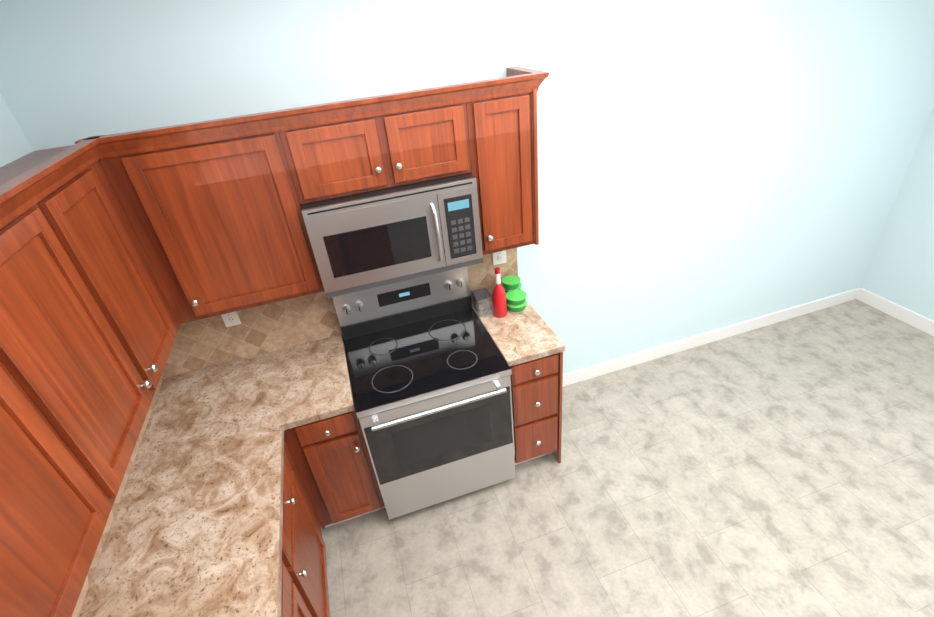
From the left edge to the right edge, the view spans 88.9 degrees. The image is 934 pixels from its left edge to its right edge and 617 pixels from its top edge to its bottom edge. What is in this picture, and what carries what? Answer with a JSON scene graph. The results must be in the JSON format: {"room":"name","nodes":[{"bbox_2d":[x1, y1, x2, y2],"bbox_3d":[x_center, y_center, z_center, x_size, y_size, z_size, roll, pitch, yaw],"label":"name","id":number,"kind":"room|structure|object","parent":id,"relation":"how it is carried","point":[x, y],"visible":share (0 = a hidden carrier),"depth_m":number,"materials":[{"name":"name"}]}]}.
{"room":"kitchen","nodes":[
{"label":"kitchen","id":0,"kind":"room"},
{"bbox_2d":[0,0,933,373],"bbox_3d":[1.552,1.023,0.099,5.980,2.780,6.900,-14,33,-12],"label":"wall","id":1,"kind":"structure","parent":0,"point":[704,166],"depth_m":2.75,"materials":[{"name":"teal paint"}]},
{"bbox_2d":[0,302,123,616],"bbox_3d":[-1.020,0.471,0.693,0.339,0.802,1.037,-14,33,-12],"label":"upper cabinet","id":2,"kind":"object","parent":1,"relation":"attached to","point":[60,483],"depth_m":1.08,"materials":[{"name":"brown wood"}]},
{"bbox_2d":[0,138,179,473],"bbox_3d":[-1.278,0.055,1.391,0.339,0.802,0.942,-14,33,-12],"label":"upper cabinet","id":3,"kind":"object","parent":1,"relation":"attached to","point":[124,256],"depth_m":1.43,"materials":[{"name":"brown wood"}]},
{"bbox_2d":[72,372,167,616],"bbox_3d":[-1.127,1.033,1.009,0.010,0.455,3.499,-14,33,-12],"label":"backsplash","id":4,"kind":"structure","parent":1,"relation":"attached to","point":[88,579],"depth_m":1.84,"materials":[{"name":"stone"}]},
{"bbox_2d":[92,111,324,321],"bbox_3d":[-1.056,-0.417,2.096,0.637,0.802,0.339,-14,33,-12],"label":"upper cabinet","id":5,"kind":"object","parent":1,"relation":"attached to","point":[216,203],"depth_m":1.93,"materials":[{"name":"brown wood"}]},
{"bbox_2d":[276,99,371,203],"bbox_3d":[-0.553,-0.727,2.096,0.464,0.374,0.339,-14,33,-12],"label":"upper cabinet","id":6,"kind":"object","parent":1,"relation":"attached to","point":[325,145],"depth_m":1.94,"materials":[{"name":"brown wood"}]},
{"bbox_2d":[163,248,517,376],"bbox_3d":[-0.671,-0.098,2.633,2.040,0.535,0.011,-14,33,-12],"label":"backsplash","id":7,"kind":"structure","parent":1,"relation":"attached to","point":[215,340],"depth_m":2.60,"materials":[{"name":"stone"}]},
{"bbox_2d":[221,311,240,326],"bbox_3d":[-1.242,0.039,2.493,0.075,0.120,0.010,-14,33,-12],"label":"electrical outlet","id":8,"kind":"object","parent":7,"relation":"attached to","point":[231,319],"visible":0.67,"depth_m":2.50,"materials":[{"name":"white plastic"}]},
{"bbox_2d":[492,250,506,265],"bbox_3d":[0.191,-0.318,2.808,0.085,0.125,0.010,-14,33,-12],"label":"electrical outlet","id":9,"kind":"object","parent":7,"relation":"attached to","point":[499,257],"visible":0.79,"depth_m":2.82,"materials":[{"name":"white plastic"}]},
{"bbox_2d":[356,83,471,190],"bbox_3d":[-0.252,-0.802,2.162,0.447,0.374,0.339,-14,33,-12],"label":"upper cabinet","id":10,"kind":"object","parent":1,"relation":"attached to","point":[415,136],"depth_m":2.02,"materials":[{"name":"brown wood"}]},
{"bbox_2d":[301,173,482,297],"bbox_3d":[-0.351,-0.393,2.287,0.761,0.422,0.445,-14,33,-12],"label":"microwave","id":11,"kind":"object","parent":10,"relation":"attached to","point":[371,239],"visible":0.96,"depth_m":2.13,"materials":[{"name":"silver metal"}]},
{"bbox_2d":[464,66,539,254],"bbox_3d":[0.132,-0.713,2.356,0.319,0.802,0.341,-14,33,-12],"label":"upper cabinet","id":12,"kind":"object","parent":1,"relation":"attached to","point":[502,112],"depth_m":2.19,"materials":[{"name":"brown wood"}]},
{"bbox_2d":[562,287,933,386],"bbox_3d":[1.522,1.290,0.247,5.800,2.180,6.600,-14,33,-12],"label":"baseboard","id":13,"kind":"structure","parent":1,"relation":"attached to","point":[905,315],"depth_m":3.78,"materials":[{"name":"white wood"}]},
{"bbox_2d":[321,299,933,616],"bbox_3d":[1.531,2.207,0.889,5.950,0.050,6.750,-14,33,-12],"label":"floor","id":14,"kind":"structure","parent":0,"point":[785,468],"depth_m":2.67,"materials":[{"name":"tile"}]},
{"bbox_2d":[281,543,320,616],"bbox_3d":[-0.753,1.573,1.415,0.627,0.876,1.091,-14,33,-12],"label":"base cabinet","id":15,"kind":"object","parent":14,"relation":"on","point":[296,601],"depth_m":1.77,"materials":[{"name":"brown wood"}]},
{"bbox_2d":[282,443,329,616],"bbox_3d":[-0.995,1.181,2.073,0.627,0.876,0.516,-14,33,-12],"label":"base cabinet","id":16,"kind":"object","parent":14,"relation":"on","point":[301,528],"depth_m":2.16,"materials":[{"name":"brown wood"}]},
{"bbox_2d":[78,334,354,616],"bbox_3d":[-0.562,1.106,1.260,1.147,0.038,3.497,-14,33,-12],"label":"countertop","id":17,"kind":"structure","parent":16,"relation":"on","point":[195,530],"depth_m":1.90,"materials":[{"name":"stone"}]},
{"bbox_3d":[0.273,-0.084,2.906,0.124,0.045,0.124,-14,33,-12],"label":"cup","id":18,"kind":"object","parent":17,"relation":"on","visible":0},
{"bbox_2d":[501,282,521,292],"bbox_3d":[0.269,-0.123,2.881,0.124,0.046,0.124,-14,33,-12],"label":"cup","id":19,"kind":"object","parent":18,"relation":"on","point":[519,288],"visible":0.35,"depth_m":2.85,"materials":[{"name":"green plastic"}]},
{"bbox_2d":[502,275,519,290],"bbox_3d":[0.263,-0.150,2.832,0.112,0.050,0.112,-14,33,-12],"label":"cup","id":20,"kind":"object","parent":19,"relation":"on","point":[511,282],"visible":1,"depth_m":2.81,"materials":[{"name":"green plastic"}]},
{"bbox_2d":[285,339,384,526],"bbox_3d":[-0.753,0.741,2.723,0.356,0.876,0.626,-14,33,-12],"label":"base cabinet","id":21,"kind":"object","parent":14,"relation":"on","point":[329,477],"depth_m":2.43,"materials":[{"name":"brown wood"}]},
{"bbox_2d":[332,266,514,519],"bbox_3d":[-0.211,0.504,2.700,0.770,1.198,0.734,-14,33,-12],"label":"range","id":22,"kind":"object","parent":14,"relation":"on","point":[430,371],"visible":1,"depth_m":2.53,"materials":[{"name":"silver metal"}]},
{"bbox_2d":[510,352,562,464],"bbox_3d":[0.301,0.478,2.954,0.314,0.876,0.627,-14,33,-12],"label":"base cabinet","id":23,"kind":"object","parent":14,"relation":"on","point":[536,385],"depth_m":2.65,"materials":[{"name":"brown wood"}]},
{"bbox_2d":[472,301,564,366],"bbox_3d":[0.264,0.093,2.710,0.324,0.038,0.632,-14,33,-12],"label":"countertop","id":24,"kind":"structure","parent":23,"relation":"on","point":[521,337],"depth_m":2.58,"materials":[{"name":"stone"}]},
{"bbox_2d":[471,287,492,316],"bbox_3d":[0.092,-0.039,2.799,0.098,0.118,0.128,-14,33,-12],"label":"clear container","id":25,"kind":"object","parent":24,"relation":"on","point":[482,302],"visible":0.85,"depth_m":2.76,"materials":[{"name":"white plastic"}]},
{"bbox_2d":[492,268,506,317],"bbox_3d":[0.180,-0.093,2.696,0.080,0.302,0.080,-14,33,-12],"label":"bottle","id":26,"kind":"object","parent":24,"relation":"on","point":[499,301],"visible":1,"depth_m":2.68,"materials":[{"name":"red glass"}]},
{"bbox_2d":[506,299,526,312],"bbox_3d":[0.291,-0.021,2.804,0.124,0.046,0.124,-14,33,-12],"label":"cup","id":27,"kind":"object","parent":24,"relation":"on","point":[517,309],"visible":0.52,"depth_m":2.76,"materials":[{"name":"green plastic"}]},
{"bbox_2d":[506,290,526,305],"bbox_3d":[0.286,-0.060,2.779,0.124,0.046,0.124,-14,33,-12],"label":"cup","id":28,"kind":"object","parent":27,"relation":"on","point":[516,298],"visible":0.88,"depth_m":2.75,"materials":[{"name":"green plastic"}]}
]}

